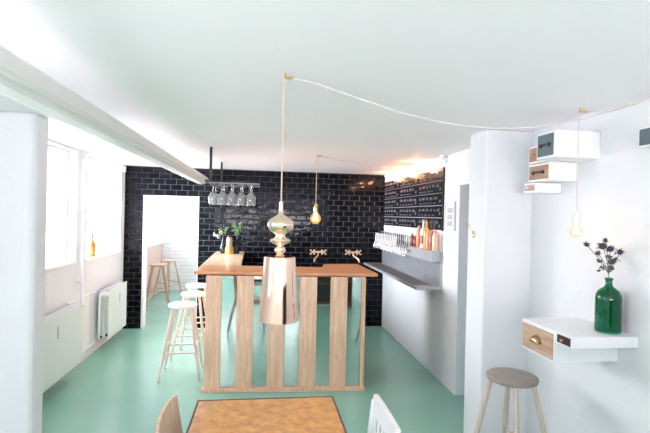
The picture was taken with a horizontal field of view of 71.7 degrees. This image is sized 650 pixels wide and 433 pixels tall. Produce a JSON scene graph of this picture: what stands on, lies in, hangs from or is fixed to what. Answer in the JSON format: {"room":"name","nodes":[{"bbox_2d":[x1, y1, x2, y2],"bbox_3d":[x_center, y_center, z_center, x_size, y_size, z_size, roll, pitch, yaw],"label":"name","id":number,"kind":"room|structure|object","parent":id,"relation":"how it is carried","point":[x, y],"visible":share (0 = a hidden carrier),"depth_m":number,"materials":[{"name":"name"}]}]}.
{"room":"cafe","nodes":[
{"label":"cafe","id":0,"kind":"room"},
{"bbox_2d":[0,111,48,432],"bbox_3d":[-2.167,0.463,3.032,0.452,2.313,0.190,1,0,-8],"label":"column","id":1,"kind":"structure","parent":0,"point":[23,135],"depth_m":2.96,"materials":[{"name":"paint"}]},
{"bbox_2d":[43,139,124,392],"bbox_3d":[-2.329,0.464,1.632,0.250,2.313,9.860,1,0,-8],"label":"wall","id":2,"kind":"structure","parent":0,"point":[62,287],"depth_m":4.81,"materials":[{"name":"paint"}]},
{"bbox_2d":[45,145,76,270],"bbox_3d":[-2.626,-0.094,3.935,0.262,1.180,1.610,1,0,-8],"label":"window","id":3,"kind":"structure","parent":2,"relation":"in","point":[49,265],"depth_m":4.72,"materials":[{"name":"white paint"}]},
{"bbox_2d":[43,303,85,391],"bbox_3d":[-2.482,1.169,4.156,0.174,0.590,0.907,1,0,-7],"label":"radiator","id":4,"kind":"object","parent":2,"relation":"attached to","point":[63,327],"visible":0.75,"depth_m":4.10,"materials":[{"name":"metal"}]},
{"bbox_2d":[44,304,77,320],"bbox_3d":[-2.460,0.893,4.125,0.068,0.013,0.820,1,0,-8],"label":"grille","id":5,"kind":"object","parent":4,"relation":"attached to","point":[70,306],"depth_m":4.19,"materials":[{"name":"white metal"}]},
{"bbox_2d":[67,290,96,352],"bbox_3d":[-2.653,1.187,4.913,0.031,0.630,0.760,1,0,-8],"label":"pipes","id":6,"kind":"object","parent":2,"relation":"attached to","point":[86,310],"visible":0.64,"depth_m":5.05,"materials":[{"name":"white metal"}]},
{"bbox_2d":[77,155,124,353],"bbox_3d":[-2.690,0.395,5.454,0.068,2.128,1.368,1,0,-8],"label":"pipe","id":7,"kind":"object","parent":2,"relation":"attached to","point":[83,188],"visible":0.94,"depth_m":4.79,"materials":[{"name":"white metal"}]},
{"bbox_2d":[86,159,120,261],"bbox_3d":[-2.853,-0.098,5.594,0.262,1.195,1.200,1,0,-8],"label":"window","id":8,"kind":"structure","parent":2,"relation":"in","point":[99,254],"depth_m":6.17,"materials":[{"name":"white paint"}]},
{"bbox_2d":[88,234,95,256],"bbox_3d":[-2.743,0.342,5.299,0.073,0.275,0.073,1,0,-8],"label":"wine bottle","id":9,"kind":"object","parent":8,"relation":"on","point":[91,251],"visible":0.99,"depth_m":5.28,"materials":[{"name":"orange glass"}]},
{"bbox_2d":[98,281,126,339],"bbox_3d":[-2.670,1.160,5.602,0.183,0.590,0.851,1,0,-8],"label":"radiator","id":10,"kind":"object","parent":2,"relation":"attached to","point":[112,301],"visible":1,"depth_m":5.47,"materials":[{"name":"metal"}]},
{"bbox_2d":[100,282,122,291],"bbox_3d":[-2.671,0.883,5.671,0.068,0.013,0.700,1,0,-8],"label":"grille","id":11,"kind":"object","parent":10,"relation":"attached to","point":[119,285],"depth_m":5.60,"materials":[{"name":"white metal"}]},
{"bbox_2d":[96,166,162,293],"bbox_3d":[-3.386,0.418,8.099,0.250,2.313,3.240,1,0,-8],"label":"wall","id":12,"kind":"structure","parent":0,"point":[159,200],"depth_m":9.31,"materials":[{"name":"paint"}]},
{"bbox_2d":[147,197,159,244],"bbox_3d":[-3.434,-0.048,8.573,0.262,1.160,1.520,1,0,-8],"label":"window","id":13,"kind":"structure","parent":12,"relation":"in","point":[153,241],"depth_m":9.31,"materials":[{"name":"white paint"}]},
{"bbox_2d":[146,242,162,300],"bbox_3d":[-3.291,1.049,8.373,0.039,1.015,2.310,1,0,-8],"label":"panelling","id":14,"kind":"object","parent":12,"relation":"attached to","point":[154,251],"visible":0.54,"depth_m":8.85,"materials":[{"name":"white paint"}]},
{"bbox_2d":[161,197,197,290],"bbox_3d":[-2.606,0.431,9.739,1.900,2.313,0.200,1,0,-8],"label":"wall","id":15,"kind":"structure","parent":0,"point":[179,215],"depth_m":9.58,"materials":[{"name":"white brick"}]},
{"bbox_2d":[42,291,463,432],"bbox_3d":[-0.324,1.712,3.550,6.400,0.100,13.500,1,0,-8],"label":"floor","id":16,"kind":"structure","parent":0,"point":[114,389],"depth_m":4.25,"materials":[{"name":"paint"}]},
{"bbox_2d":[146,263,169,307],"bbox_3d":[-2.986,1.218,8.027,0.414,0.737,0.414,1,0,-25],"label":"wooden stool","id":17,"kind":"object","parent":16,"relation":"on","point":[162,265],"visible":0.94,"depth_m":7.95,"materials":[{"name":"beige wood"}]},
{"bbox_2d":[152,259,182,300],"bbox_3d":[-3.041,1.214,8.726,0.414,0.737,0.414,1,0,31],"label":"wooden stool","id":18,"kind":"object","parent":16,"relation":"on","point":[168,261],"visible":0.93,"depth_m":8.71,"materials":[{"name":"beige wood"}]},
{"bbox_2d":[156,395,182,432],"bbox_3d":[-0.507,1.255,1.978,0.533,0.817,0.434,1,0,-8],"label":"wooden chair","id":19,"kind":"object","parent":16,"relation":"on","point":[169,419],"visible":1,"depth_m":2.03,"materials":[{"name":"brown wood"}]},
{"bbox_2d":[157,301,203,382],"bbox_3d":[-1.471,1.264,4.631,0.414,0.737,0.414,1,0,-11],"label":"bar stool","id":20,"kind":"object","parent":16,"relation":"on","point":[190,305],"visible":1,"depth_m":4.53,"materials":[{"name":"white paint"}]},
{"bbox_2d":[169,291,205,360],"bbox_3d":[-1.543,1.261,5.268,0.414,0.737,0.414,1,0,-2],"label":"bar stool","id":21,"kind":"object","parent":16,"relation":"on","point":[189,294],"visible":0.85,"depth_m":5.15,"materials":[{"name":"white wood"}]},
{"bbox_2d":[179,283,205,345],"bbox_3d":[-1.672,1.256,5.876,0.414,0.737,0.414,1,0,-16],"label":"bar stool","id":22,"kind":"object","parent":16,"relation":"on","point":[190,286],"visible":0.45,"depth_m":5.79,"materials":[{"name":"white wood"}]},
{"bbox_2d":[186,396,346,432],"bbox_3d":[-0.234,1.289,1.765,0.674,0.758,0.985,1,0,-8],"label":"table","id":23,"kind":"object","parent":16,"relation":"on","point":[312,414],"visible":1,"depth_m":2.05,"materials":[{"name":"brown wood"}]},
{"bbox_2d":[194,251,377,392],"bbox_3d":[-0.538,1.092,5.442,1.790,1.117,2.481,1,0,-8],"label":"bar counter","id":24,"kind":"object","parent":16,"relation":"on","point":[323,350],"depth_m":4.29,"materials":[{"name":"brown wood"}]},
{"bbox_2d":[213,226,227,253],"bbox_3d":[-1.430,0.319,6.194,0.210,0.382,0.082,1,0,-13],"label":"bottle vase","id":25,"kind":"object","parent":24,"relation":"on","point":[222,246],"visible":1,"depth_m":6.18,"materials":[{"name":"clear glass"}]},
{"bbox_2d":[225,235,233,253],"bbox_3d":[-1.307,0.381,6.162,0.120,0.263,0.120,1,0,-8],"label":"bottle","id":26,"kind":"object","parent":24,"relation":"on","point":[229,249],"visible":0.99,"depth_m":6.12,"materials":[{"name":"orange glass"}]},
{"bbox_2d":[233,222,241,253],"bbox_3d":[-1.218,0.291,6.229,0.141,0.447,0.095,1,0,-8],"label":"bottle vase","id":27,"kind":"object","parent":24,"relation":"on","point":[236,245],"visible":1,"depth_m":6.21,"materials":[{"name":"green glass"}]},
{"bbox_2d":[367,394,400,432],"bbox_3d":[0.085,1.266,1.968,0.505,0.825,0.428,1,0,-8],"label":"chair","id":28,"kind":"object","parent":16,"relation":"on","point":[379,411],"visible":1,"depth_m":2.04,"materials":[{"name":"paint"}]},
{"bbox_2d":[474,367,546,432],"bbox_3d":[1.129,1.332,2.737,0.414,0.737,0.414,1,0,-32],"label":"bar stool","id":29,"kind":"object","parent":16,"relation":"on","point":[514,378],"visible":1,"depth_m":2.71,"materials":[{"name":"grey wood"}]},
{"bbox_2d":[122,166,384,328],"bbox_3d":[-0.857,0.482,6.729,4.050,2.313,0.160,1,0,-8],"label":"wall","id":30,"kind":"structure","parent":0,"point":[350,214],"depth_m":6.66,"materials":[{"name":"black tile"}]},
{"bbox_2d":[140,195,198,328],"bbox_3d":[-2.237,0.654,6.548,0.775,1.905,0.166,1,0,-8],"label":"trim","id":31,"kind":"structure","parent":30,"relation":"attached to","point":[145,197],"depth_m":6.46,"materials":[{"name":"white paint"}]},
{"bbox_2d":[310,249,325,261],"bbox_3d":[-0.119,0.577,6.689,0.245,0.177,0.172,1,0,-41],"label":"brass faucet","id":32,"kind":"object","parent":30,"relation":"attached to","point":[313,251],"visible":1,"depth_m":6.68,"materials":[{"name":"gold metal"}]},
{"bbox_2d":[345,250,360,261],"bbox_3d":[0.437,0.589,6.765,0.245,0.177,0.172,1,0,25],"label":"brass faucet","id":33,"kind":"object","parent":30,"relation":"attached to","point":[357,252],"visible":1,"depth_m":6.76,"materials":[{"name":"gold metal"}]},
{"bbox_2d":[0,0,649,174],"bbox_3d":[0.031,-0.719,3.583,5.800,0.150,13.500,1,0,-8],"label":"ceiling","id":34,"kind":"structure","parent":0,"point":[190,77],"depth_m":1.95,"materials":[{"name":"paint"}]},
{"bbox_2d":[0,45,208,183],"bbox_3d":[-1.111,-0.549,1.712,0.162,0.231,9.700,1,0,-8],"label":"ceiling beam","id":35,"kind":"structure","parent":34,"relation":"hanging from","point":[21,81],"depth_m":1.95,"materials":[{"name":"paint"}]},
{"bbox_2d":[205,147,259,190],"bbox_3d":[-0.954,-0.480,4.898,0.502,0.382,1.630,1,0,-8],"label":"glass rack","id":36,"kind":"object","parent":34,"relation":"hanging from","point":[209,181],"visible":0.88,"depth_m":4.34,"materials":[{"name":"black metal"}]},
{"bbox_2d":[208,183,216,203],"bbox_3d":[-1.031,-0.207,4.137,0.080,0.190,0.080,1,0,-8],"label":"wine glass","id":37,"kind":"object","parent":36,"relation":"hanging from","point":[212,198],"visible":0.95,"depth_m":4.11,"materials":[{"name":"white"}]},
{"bbox_2d":[217,184,225,204],"bbox_3d":[-0.952,-0.206,4.148,0.080,0.190,0.080,1,0,-8],"label":"wine glass","id":38,"kind":"object","parent":36,"relation":"hanging from","point":[221,198],"visible":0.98,"depth_m":4.12,"materials":[{"name":"white"}]},
{"bbox_2d":[227,184,234,204],"bbox_3d":[-0.868,-0.204,4.160,0.080,0.190,0.080,1,0,-8],"label":"wine glass","id":39,"kind":"object","parent":36,"relation":"hanging from","point":[230,197],"visible":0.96,"depth_m":4.13,"materials":[{"name":"white"}]},
{"bbox_2d":[236,184,244,204],"bbox_3d":[-0.781,-0.202,4.171,0.080,0.190,0.080,1,0,-8],"label":"wine glass","id":40,"kind":"object","parent":36,"relation":"hanging from","point":[240,199],"visible":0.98,"depth_m":4.14,"materials":[{"name":"white"}]},
{"bbox_2d":[246,185,254,204],"bbox_3d":[-0.695,-0.200,4.183,0.080,0.190,0.080,1,0,-8],"label":"wine glass","id":41,"kind":"object","parent":36,"relation":"hanging from","point":[250,199],"visible":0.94,"depth_m":4.16,"materials":[{"name":"white"}]},
{"bbox_2d":[259,73,297,324],"bbox_3d":[-0.196,-0.090,2.022,0.177,1.109,0.177,1,0,-8],"label":"pendant","id":42,"kind":"object","parent":34,"relation":"hanging from","point":[278,300],"visible":1,"depth_m":1.97,"materials":[{"name":"gold metal"}]},
{"bbox_2d":[313,154,321,220],"bbox_3d":[-0.091,-0.286,4.681,0.112,0.728,0.112,1,0,-8],"label":"pendant","id":43,"kind":"object","parent":34,"relation":"hanging from","point":[315,204],"visible":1,"depth_m":4.68,"materials":[{"name":"gold metal"}]},
{"bbox_2d":[314,203,317,211],"bbox_3d":[-0.096,-0.095,4.682,0.042,0.085,0.042,1,0,-8],"label":"socket","id":44,"kind":"object","parent":43,"relation":"attached to","point":[315,205],"depth_m":4.67,"materials":[{"name":"gold metal"}]},
{"bbox_2d":[322,156,399,167],"bbox_3d":[0.497,-0.601,5.116,1.363,0.039,0.006,1,0,-38],"label":"lamp cord","id":45,"kind":"object","parent":34,"relation":"attached to","point":[322,156],"visible":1,"depth_m":5.04,"materials":[{"name":"white plastic"}]},
{"bbox_2d":[440,155,446,162],"bbox_3d":[1.197,-0.582,4.561,0.067,0.075,0.064,1,0,-8],"label":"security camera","id":46,"kind":"object","parent":34,"relation":"attached to","point":[442,157],"visible":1,"depth_m":4.55,"materials":[{"name":"white plastic"}]},
{"bbox_2d":[293,78,649,128],"bbox_3d":[0.829,-0.514,1.439,1.783,0.209,1.434,1,0,-8],"label":"lamp cord","id":47,"kind":"object","parent":34,"relation":"hanging from","point":[293,78],"visible":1,"depth_m":2.10,"materials":[{"name":"white plastic"}]},
{"bbox_2d":[572,107,586,233],"bbox_3d":[1.417,-0.245,2.514,0.083,0.726,0.068,1,0,-8],"label":"pendant","id":48,"kind":"object","parent":34,"relation":"hanging from","point":[576,219],"visible":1,"depth_m":2.51,"materials":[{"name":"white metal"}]},
{"bbox_2d":[572,210,580,224],"bbox_3d":[1.404,0.007,2.514,0.042,0.085,0.042,1,0,-8],"label":"socket","id":49,"kind":"object","parent":48,"relation":"attached to","point":[576,219],"depth_m":2.50,"materials":[{"name":"ceramic"}]},
{"bbox_2d":[587,98,647,111],"bbox_3d":[1.553,-0.583,2.357,0.031,0.018,0.368,1,0,-25],"label":"lamp cord","id":50,"kind":"object","parent":34,"relation":"attached to","point":[647,98],"visible":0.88,"depth_m":2.40,"materials":[{"name":"white plastic"}]},
{"bbox_2d":[382,148,469,394],"bbox_3d":[1.205,0.535,5.190,0.160,2.313,3.450,1,0,-8],"label":"wall","id":51,"kind":"structure","parent":0,"point":[430,325],"depth_m":4.57,"materials":[{"name":"paint"}]},
{"bbox_2d":[364,239,442,289],"bbox_3d":[0.901,0.542,5.702,0.301,0.393,2.348,1,0,-8],"label":"shelf unit","id":52,"kind":"object","parent":51,"relation":"attached to","point":[420,268],"depth_m":5.20,"materials":[{"name":"metal"}]},
{"bbox_2d":[364,263,441,289],"bbox_3d":[0.897,0.725,5.703,0.301,0.027,2.348,1,0,-8],"label":"shelf","id":53,"kind":"object","parent":52,"relation":"attached to","point":[417,282],"depth_m":5.28,"materials":[{"name":"metal"}]},
{"bbox_2d":[403,234,407,243],"bbox_3d":[1.012,0.287,5.647,0.060,0.120,0.060,1,0,-8],"label":"beer glass","id":54,"kind":"object","parent":52,"relation":"on","point":[405,237],"visible":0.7,"depth_m":5.62,"materials":[{"name":"white"}]},
{"bbox_2d":[410,232,413,245],"bbox_3d":[1.041,0.267,5.362,0.056,0.163,0.056,1,0,-8],"label":"bottle","id":55,"kind":"object","parent":52,"relation":"on","point":[412,235],"visible":0.86,"depth_m":5.34,"materials":[{"name":"red glass"}]},
{"bbox_2d":[413,235,415,246],"bbox_3d":[1.056,0.283,5.253,0.056,0.133,0.056,1,0,-8],"label":"bottle","id":56,"kind":"object","parent":52,"relation":"on","point":[414,239],"visible":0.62,"depth_m":5.23,"materials":[{"name":"red glass"}]},
{"bbox_2d":[416,226,420,246],"bbox_3d":[1.072,0.230,5.144,0.060,0.240,0.060,1,0,-8],"label":"bottle","id":57,"kind":"object","parent":52,"relation":"on","point":[418,229],"visible":0.83,"depth_m":5.12,"materials":[{"name":"orange glass"}]},
{"bbox_2d":[420,220,424,247],"bbox_3d":[1.099,0.193,5.027,0.073,0.316,0.073,1,0,-8],"label":"bottle","id":58,"kind":"object","parent":52,"relation":"on","point":[423,222],"visible":0.7,"depth_m":5.01,"materials":[{"name":"white glass"}]},
{"bbox_2d":[423,220,428,248],"bbox_3d":[1.113,0.194,4.923,0.073,0.316,0.073,1,0,-8],"label":"bottle","id":59,"kind":"object","parent":52,"relation":"on","point":[426,227],"visible":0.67,"depth_m":4.91,"materials":[{"name":"orange glass"}]},
{"bbox_2d":[425,228,430,248],"bbox_3d":[1.114,0.240,4.832,0.069,0.224,0.069,1,0,-8],"label":"bottle","id":60,"kind":"object","parent":52,"relation":"on","point":[428,229],"visible":0.69,"depth_m":4.81,"materials":[{"name":"orange glass"}]},
{"bbox_2d":[429,231,432,249],"bbox_3d":[1.127,0.256,4.738,0.069,0.194,0.069,1,0,-8],"label":"bottle","id":61,"kind":"object","parent":52,"relation":"on","point":[431,232],"visible":0.62,"depth_m":4.71,"materials":[{"name":"pink glass"}]},
{"bbox_2d":[432,232,438,250],"bbox_3d":[1.139,0.256,4.649,0.064,0.194,0.064,1,0,-8],"label":"bottle","id":62,"kind":"object","parent":52,"relation":"on","point":[435,237],"visible":1,"depth_m":4.62,"materials":[{"name":"glass"}]},
{"bbox_2d":[384,167,444,230],"bbox_3d":[1.057,-0.185,5.719,0.021,0.656,2.262,1,0,-8],"label":"menu board","id":63,"kind":"object","parent":51,"relation":"attached to","point":[427,189],"visible":0.99,"depth_m":5.37,"materials":[{"name":"black metal"}]},
{"bbox_2d":[444,201,455,230],"bbox_3d":[1.229,-0.003,4.433,0.021,0.290,0.240,1,0,-8],"label":"framed print","id":64,"kind":"object","parent":51,"relation":"attached to","point":[450,206],"visible":1,"depth_m":4.42,"materials":[{"name":"paper"}]},
{"bbox_2d":[463,129,533,432],"bbox_3d":[1.815,0.556,3.401,1.455,2.313,0.260,1,0,-8],"label":"wall pillar","id":65,"kind":"structure","parent":0,"point":[500,211],"depth_m":3.20,"materials":[{"name":"paint"}]},
{"bbox_2d":[526,96,649,432],"bbox_3d":[1.969,0.569,0.268,0.200,2.313,5.990,1,0,-8],"label":"wall","id":66,"kind":"structure","parent":0,"point":[613,197],"depth_m":2.56,"materials":[{"name":"paint"}]},
{"bbox_2d":[524,183,560,193],"bbox_3d":[1.416,-0.185,2.951,0.201,0.063,0.130,1,0,-8],"label":"drawer box","id":67,"kind":"object","parent":66,"relation":"attached to","point":[535,188],"visible":1,"depth_m":2.89,"materials":[{"name":"white paint"}]},
{"bbox_2d":[529,146,567,164],"bbox_3d":[1.428,-0.395,2.895,0.201,0.113,0.155,1,0,-8],"label":"drawer box","id":68,"kind":"object","parent":66,"relation":"attached to","point":[533,160],"visible":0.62,"depth_m":2.89,"materials":[{"name":"white paint"}]},
{"bbox_2d":[528,162,576,182],"bbox_3d":[1.428,-0.277,2.858,0.206,0.114,0.224,1,0,-8],"label":"drawer box","id":69,"kind":"object","parent":66,"relation":"attached to","point":[547,172],"visible":0.98,"depth_m":2.76,"materials":[{"name":"white paint"}]},
{"bbox_2d":[537,130,599,161],"bbox_3d":[1.411,-0.412,2.639,0.306,0.153,0.172,1,0,-8],"label":"drawer box","id":70,"kind":"object","parent":66,"relation":"attached to","point":[554,145],"visible":0.99,"depth_m":2.56,"materials":[{"name":"white paint"}]},
{"bbox_2d":[522,318,637,362],"bbox_3d":[1.362,0.688,2.469,0.399,0.168,0.430,1,0,-8],"label":"shelf","id":71,"kind":"object","parent":66,"relation":"attached to","point":[557,340],"visible":0.92,"depth_m":2.39,"materials":[{"name":"white paint"}]},
{"bbox_2d":[583,237,624,334],"bbox_3d":[1.467,0.357,2.368,0.227,0.498,0.124,1,0,-8],"label":"bottle","id":72,"kind":"object","parent":71,"relation":"on","point":[608,300],"visible":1,"depth_m":2.34,"materials":[{"name":"green glass"}]},
{"bbox_2d":[639,127,649,147],"bbox_3d":[1.589,-0.379,2.014,0.121,0.090,0.365,1,0,-8],"label":"drawer box","id":73,"kind":"object","parent":66,"relation":"attached to","point":[644,133],"visible":1,"depth_m":2.15,"materials":[{"name":"white paint"}]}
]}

